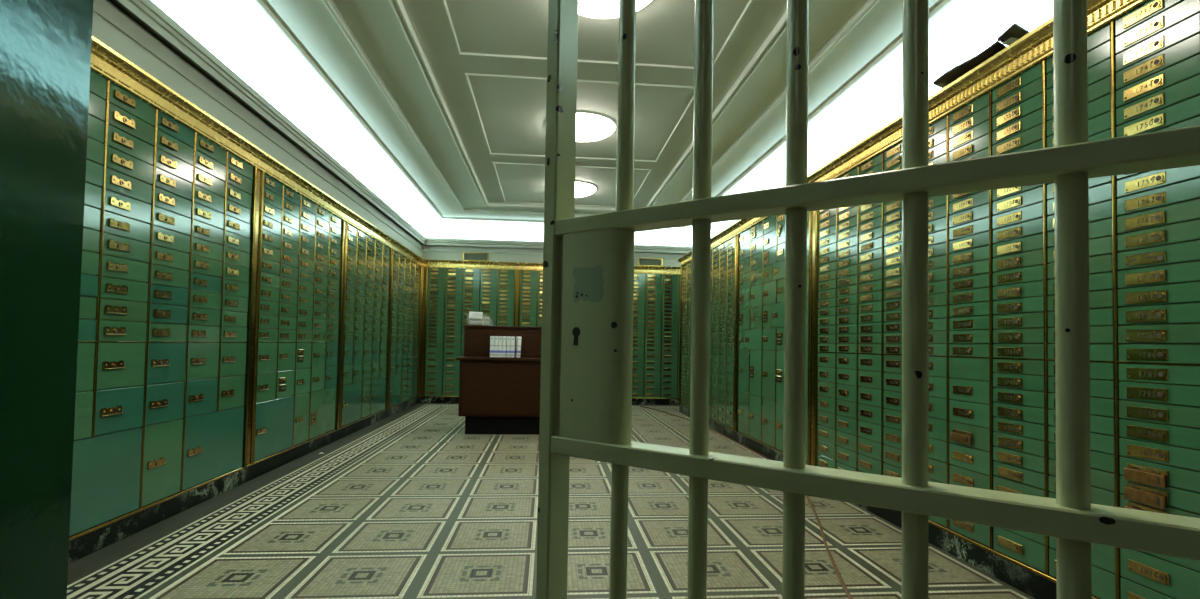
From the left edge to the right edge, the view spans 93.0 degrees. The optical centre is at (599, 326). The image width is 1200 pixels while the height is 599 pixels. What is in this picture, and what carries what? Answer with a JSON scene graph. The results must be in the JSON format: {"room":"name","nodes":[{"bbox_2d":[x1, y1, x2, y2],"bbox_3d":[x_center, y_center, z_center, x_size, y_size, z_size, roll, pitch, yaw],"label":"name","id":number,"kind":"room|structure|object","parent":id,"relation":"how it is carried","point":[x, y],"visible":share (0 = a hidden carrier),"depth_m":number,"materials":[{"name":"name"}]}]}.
{"room":"bank vault","nodes":[
{"label":"bank vault","id":0,"kind":"room"},
{"bbox_2d":[92,0,421,256],"bbox_3d":[-2.782,-0.450,5.030,0.546,3.100,9.307,1,-2,-5],"label":"wall","id":1,"kind":"structure","parent":0,"point":[111,25],"depth_m":3.49,"materials":[{"name":"paint"}]},
{"bbox_2d":[68,397,417,563],"bbox_3d":[-2.719,1.043,4.745,0.402,0.101,8.811,1,-2,-5],"label":"baseboard","id":2,"kind":"structure","parent":1,"relation":"attached to","point":[85,545],"depth_m":3.38,"materials":[{"name":"stone"}]},
{"bbox_2d":[90,36,423,266],"bbox_3d":[-2.488,-1.149,4.835,0.112,0.125,8.787,1,-2,-5],"label":"crown molding","id":3,"kind":"structure","parent":1,"relation":"attached to","point":[106,62],"depth_m":3.43,"materials":[{"name":"gold metal"}]},
{"bbox_2d":[108,0,691,253],"bbox_3d":[-0.191,-1.457,5.043,4.992,0.114,9.207,1,-2,-5],"label":"crown molding","id":4,"kind":"structure","parent":1,"relation":"attached to","point":[146,13],"depth_m":4.00,"materials":[{"name":"paint"}]},
{"bbox_2d":[67,403,1034,598],"bbox_3d":[-0.365,1.171,4.605,5.350,0.080,10.500,1,-2,-5],"label":"floor","id":5,"kind":"structure","parent":0,"point":[407,504],"depth_m":2.92,"materials":[{"name":"tile"}]},
{"bbox_2d":[69,69,264,540],"bbox_3d":[-2.546,-0.107,3.157,0.416,2.109,1.770,1,-2,-5],"label":"tall cabinet","id":6,"kind":"object","parent":5,"relation":"on","point":[169,313],"visible":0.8,"depth_m":3.02,"materials":[{"name":"green metal"}]},
{"bbox_2d":[254,174,347,464],"bbox_3d":[-2.702,-0.058,4.891,0.420,2.109,1.712,1,-2,-5],"label":"tall cabinet","id":7,"kind":"object","parent":5,"relation":"on","point":[299,402],"visible":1,"depth_m":4.72,"materials":[{"name":"green metal"}]},
{"bbox_2d":[341,224,393,428],"bbox_3d":[-2.859,-0.010,6.602,0.417,2.109,1.725,1,-2,-5],"label":"tall cabinet","id":8,"kind":"object","parent":5,"relation":"on","point":[370,263],"visible":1,"depth_m":6.49,"materials":[{"name":"green metal"}]},
{"bbox_2d":[389,251,421,408],"bbox_3d":[-3.014,0.038,8.303,0.417,2.109,1.690,1,-2,-5],"label":"tall cabinet","id":9,"kind":"object","parent":5,"relation":"on","point":[407,275],"visible":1,"depth_m":8.24,"materials":[{"name":"green metal"}]},
{"bbox_2d":[419,266,479,396],"bbox_3d":[-2.445,0.081,9.411,0.921,2.109,0.416,1,-2,-5],"label":"tall cabinet","id":10,"kind":"object","parent":5,"relation":"on","point":[448,294],"visible":0.8,"depth_m":9.21,"materials":[{"name":"green metal"}]},
{"bbox_2d":[456,325,541,433],"bbox_3d":[-0.810,0.589,6.502,1.530,1.182,0.755,1,-2,-5],"label":"desk","id":11,"kind":"object","parent":5,"relation":"on","point":[498,395],"visible":0.62,"depth_m":6.15,"materials":[{"name":"red wood"}]},
{"bbox_2d":[469,311,483,325],"bbox_3d":[-1.369,-0.092,6.513,0.327,0.160,0.196,1,-2,-5],"label":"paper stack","id":12,"kind":"object","parent":11,"relation":"on","point":[478,315],"visible":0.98,"depth_m":6.46,"materials":[{"name":"white paper"}]},
{"bbox_2d":[490,336,493,356],"bbox_3d":[-1.189,0.218,6.300,0.042,0.232,0.112,1,-2,-5],"label":"bundle","id":13,"kind":"object","parent":11,"relation":"on","point":[491,337],"visible":0.81,"depth_m":6.25,"materials":[{"name":"white paper"}]},
{"bbox_2d":[494,336,497,356],"bbox_3d":[-1.145,0.219,6.304,0.042,0.232,0.112,1,-2,-5],"label":"bundle","id":14,"kind":"object","parent":11,"relation":"on","point":[495,337],"visible":0.85,"depth_m":6.25,"materials":[{"name":"white paper"}]},
{"bbox_2d":[456,356,540,360],"bbox_3d":[-0.806,0.364,6.509,1.530,0.032,0.755,1,-2,-5],"label":"countertop","id":15,"kind":"structure","parent":11,"relation":"on","point":[462,357],"depth_m":6.11,"materials":[{"name":"red wood"}]},
{"bbox_2d":[498,336,502,356],"bbox_3d":[-1.101,0.220,6.308,0.042,0.232,0.112,1,-2,-4],"label":"bundle","id":16,"kind":"object","parent":11,"relation":"on","point":[500,338],"visible":0.89,"depth_m":6.25,"materials":[{"name":"white paper"}]},
{"bbox_2d":[502,336,506,356],"bbox_3d":[-1.056,0.221,6.312,0.042,0.232,0.112,1,-2,-5],"label":"bundle","id":17,"kind":"object","parent":11,"relation":"on","point":[504,342],"visible":0.91,"depth_m":6.26,"materials":[{"name":"white paper"}]},
{"bbox_2d":[506,336,510,357],"bbox_3d":[-1.012,0.222,6.316,0.042,0.232,0.112,1,-2,-7],"label":"bundle","id":18,"kind":"object","parent":11,"relation":"on","point":[508,351],"visible":0.99,"depth_m":6.26,"materials":[{"name":"white paper"}]},
{"bbox_2d":[511,336,514,357],"bbox_3d":[-0.968,0.223,6.320,0.042,0.232,0.112,1,-2,-7],"label":"bundle","id":19,"kind":"object","parent":11,"relation":"on","point":[512,337],"visible":1,"depth_m":6.27,"materials":[{"name":"white paper"}]},
{"bbox_2d":[515,336,521,357],"bbox_3d":[-0.908,0.223,6.326,0.051,0.233,0.112,2,-2,-19],"label":"bundle","id":20,"kind":"object","parent":11,"relation":"on","point":[518,339],"visible":0.99,"depth_m":6.28,"materials":[{"name":"white paper"}]},
{"bbox_2d":[479,269,520,325],"bbox_3d":[-1.663,0.098,9.481,0.648,2.109,0.416,1,-2,-5],"label":"tall cabinet","id":21,"kind":"object","parent":5,"relation":"on","point":[499,289],"visible":0.52,"depth_m":9.31,"materials":[{"name":"green metal"}]},
{"bbox_2d":[519,270,542,326],"bbox_3d":[-0.924,0.113,9.550,0.836,2.109,0.412,1,-2,-5],"label":"tall cabinet","id":22,"kind":"object","parent":5,"relation":"on","point":[531,282],"visible":0.21,"depth_m":9.35,"materials":[{"name":"green metal"}]},
{"bbox_2d":[632,274,661,398],"bbox_3d":[0.586,0.144,9.686,0.854,2.109,0.412,1,-2,-5],"label":"tall cabinet","id":23,"kind":"object","parent":5,"relation":"on","point":[647,307],"visible":0.56,"depth_m":9.51,"materials":[{"name":"green metal"}]},
{"bbox_2d":[661,274,680,398],"bbox_3d":[1.295,0.158,9.750,0.569,2.109,0.412,1,-2,-5],"label":"tall cabinet","id":24,"kind":"object","parent":5,"relation":"on","point":[670,338],"visible":0.57,"depth_m":9.54,"materials":[{"name":"green metal"}]},
{"bbox_2d":[679,261,691,409],"bbox_3d":[1.508,0.117,8.240,0.546,2.109,0.760,1,-2,-5],"label":"tall cabinet","id":25,"kind":"object","parent":5,"relation":"on","point":[686,270],"visible":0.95,"depth_m":8.30,"materials":[{"name":"green metal"}]},
{"bbox_2d":[709,250,711,418],"bbox_3d":[1.584,0.094,7.416,0.543,2.109,0.871,1,-2,-5],"label":"tall cabinet","id":26,"kind":"object","parent":5,"relation":"on","point":[711,250],"visible":0.02,"depth_m":7.01,"materials":[{"name":"green metal"}]},
{"bbox_2d":[710,234,739,431],"bbox_3d":[1.666,0.068,6.499,0.546,2.109,0.971,1,-2,-5],"label":"tall cabinet","id":27,"kind":"object","parent":5,"relation":"on","point":[725,257],"visible":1,"depth_m":6.42,"materials":[{"name":"green metal"}]},
{"bbox_2d":[640,406,852,598],"bbox_3d":[1.141,1.171,5.278,0.700,0.015,7.814,1,-2,-2],"label":"extension cord","id":28,"kind":"object","parent":5,"relation":"on","point":[848,594],"visible":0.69,"depth_m":3.08,"materials":[{"name":"plastic"}]},
{"bbox_2d":[737,211,817,465],"bbox_3d":[1.788,0.029,5.130,0.551,2.109,1.766,1,-2,-5],"label":"tall cabinet","id":29,"kind":"object","parent":5,"relation":"on","point":[762,245],"visible":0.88,"depth_m":5.17,"materials":[{"name":"green metal"}]},
{"bbox_2d":[678,0,1148,266],"bbox_3d":[1.555,-1.067,5.174,0.112,0.125,6.960,1,-2,-5],"label":"crown molding","id":30,"kind":"structure","parent":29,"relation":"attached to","point":[1036,46],"depth_m":2.68,"materials":[{"name":"gold metal"}]},
{"bbox_3d":[1.845,-1.067,5.215,0.492,0.090,6.910,1,-2,-5],"label":"cabinet","id":31,"kind":"object","parent":29,"relation":"on","visible":0},
{"bbox_2d":[933,40,1005,87],"bbox_3d":[1.843,-1.216,2.742,0.327,0.035,0.542,1,-2,-5],"label":"cardboard sheet","id":32,"kind":"object","parent":31,"relation":"on","point":[961,69],"visible":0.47,"depth_m":2.67,"materials":[{"name":"brown cardboard"}]},
{"bbox_2d":[997,23,1028,45],"bbox_3d":[1.836,-1.240,2.478,0.352,0.018,0.105,2,-2,-29],"label":"cardboard sheet","id":33,"kind":"object","parent":32,"relation":"on","point":[1015,31],"visible":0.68,"depth_m":2.42,"materials":[{"name":"cardboard"}]},
{"bbox_2d":[816,152,882,474],"bbox_3d":[1.910,-0.007,3.839,0.542,2.109,0.826,1,-2,-5],"label":"tall cabinet","id":34,"kind":"object","parent":5,"relation":"on","point":[849,270],"visible":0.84,"depth_m":3.76,"materials":[{"name":"green metal"}]},
{"bbox_2d":[679,406,1056,598],"bbox_3d":[1.778,1.135,5.147,0.546,0.101,6.910,1,-2,-5],"label":"baseboard","id":35,"kind":"structure","parent":5,"relation":"on","point":[1031,584],"depth_m":2.68,"materials":[{"name":"stone"}]},
{"bbox_2d":[882,91,990,551],"bbox_3d":[1.982,-0.030,3.011,0.548,2.109,0.835,1,-2,-5],"label":"tall cabinet","id":36,"kind":"object","parent":5,"relation":"on","point":[959,434],"visible":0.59,"depth_m":2.82,"materials":[{"name":"green metal"}]},
{"bbox_2d":[990,0,1199,598],"bbox_3d":[2.058,-0.054,2.172,0.550,2.109,0.847,1,-2,-5],"label":"tall cabinet","id":37,"kind":"object","parent":5,"relation":"on","point":[1144,64],"visible":0.62,"depth_m":2.00,"materials":[{"name":"green metal"}]},
{"bbox_2d":[419,245,685,373],"bbox_3d":[-0.724,-0.276,9.632,5.220,3.100,0.508,1,-2,-5],"label":"wall","id":38,"kind":"structure","parent":0,"point":[434,252],"depth_m":9.34,"materials":[{"name":"paint"}]},
{"bbox_2d":[463,252,488,260],"bbox_3d":[-2.024,-1.139,9.266,0.410,0.135,0.032,1,-2,-5],"label":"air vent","id":39,"kind":"object","parent":38,"relation":"attached to","point":[467,256],"visible":1,"depth_m":9.26,"materials":[{"name":"gold metal"}]},
{"bbox_2d":[418,397,678,404],"bbox_3d":[-0.650,1.223,9.548,4.588,0.101,0.404,1,-2,-5],"label":"baseboard","id":40,"kind":"structure","parent":38,"relation":"attached to","point":[420,399],"depth_m":9.46,"materials":[{"name":"stone"}]},
{"bbox_2d":[422,259,680,274],"bbox_3d":[-0.596,-0.979,9.420,4.592,0.125,0.112,1,-2,-5],"label":"crown molding","id":41,"kind":"structure","parent":38,"relation":"attached to","point":[430,263],"depth_m":9.31,"materials":[{"name":"gold metal"}]},
{"bbox_2d":[638,258,662,266],"bbox_3d":[0.844,-1.080,9.525,0.410,0.135,0.032,1,-2,-5],"label":"air vent","id":42,"kind":"object","parent":38,"relation":"attached to","point":[641,261],"visible":1,"depth_m":9.52,"materials":[{"name":"gold metal"}]},
{"bbox_2d":[151,0,1052,252],"bbox_3d":[-0.312,-1.757,4.692,5.350,0.620,10.500,1,-2,-5],"label":"ceiling","id":43,"kind":"structure","parent":0,"point":[436,107],"depth_m":4.31,"materials":[{"name":"paint"}]},
{"bbox_2d":[544,111,616,141],"bbox_3d":[-0.175,-1.805,5.238,0.672,0.095,0.672,1,-2,-5],"label":"ceiling light","id":44,"kind":"object","parent":43,"relation":"attached to","point":[590,126],"visible":0.64,"depth_m":5.09,"materials":[{"name":"paint"}]},
{"bbox_2d":[576,113,614,141],"bbox_3d":[-0.175,-1.800,5.238,0.624,0.085,0.624,1,-2,-5],"label":"diffuser","id":45,"kind":"object","parent":44,"relation":"attached to","point":[589,126],"depth_m":5.09,"materials":[{"name":"white"}]},
{"bbox_2d":[575,180,597,196],"bbox_3d":[-0.365,-1.746,7.329,0.672,0.095,0.672,1,-2,-5],"label":"ceiling light","id":46,"kind":"object","parent":43,"relation":"attached to","point":[582,188],"visible":0.52,"depth_m":7.18,"materials":[{"name":"paint"}]},
{"bbox_2d":[578,0,653,17],"bbox_3d":[0.015,-1.864,3.148,0.672,0.095,0.672,1,-2,-5],"label":"ceiling light","id":47,"kind":"object","parent":43,"relation":"attached to","point":[589,8],"visible":0.6,"depth_m":3.26,"materials":[{"name":"paint"}]},
{"bbox_3d":[0.055,-0.539,0.343,5.350,3.100,0.543,1,-2,-5],"label":"wall","id":48,"kind":"structure","parent":0,"visible":0},
{"bbox_2d":[0,0,93,598],"bbox_3d":[-0.549,-0.141,0.279,0.150,2.280,0.547,1,-2,-5],"label":"door frame","id":49,"kind":"structure","parent":48,"relation":"attached to","point":[45,45],"depth_m":0.51,"materials":[{"name":"green metal"}]},
{"bbox_2d":[536,0,1199,598],"bbox_3d":[0.341,-0.072,0.552,1.018,2.130,0.047,0,-2,36],"label":"gate","id":50,"kind":"object","parent":48,"relation":"attached to","point":[588,286],"visible":1,"depth_m":0.62,"materials":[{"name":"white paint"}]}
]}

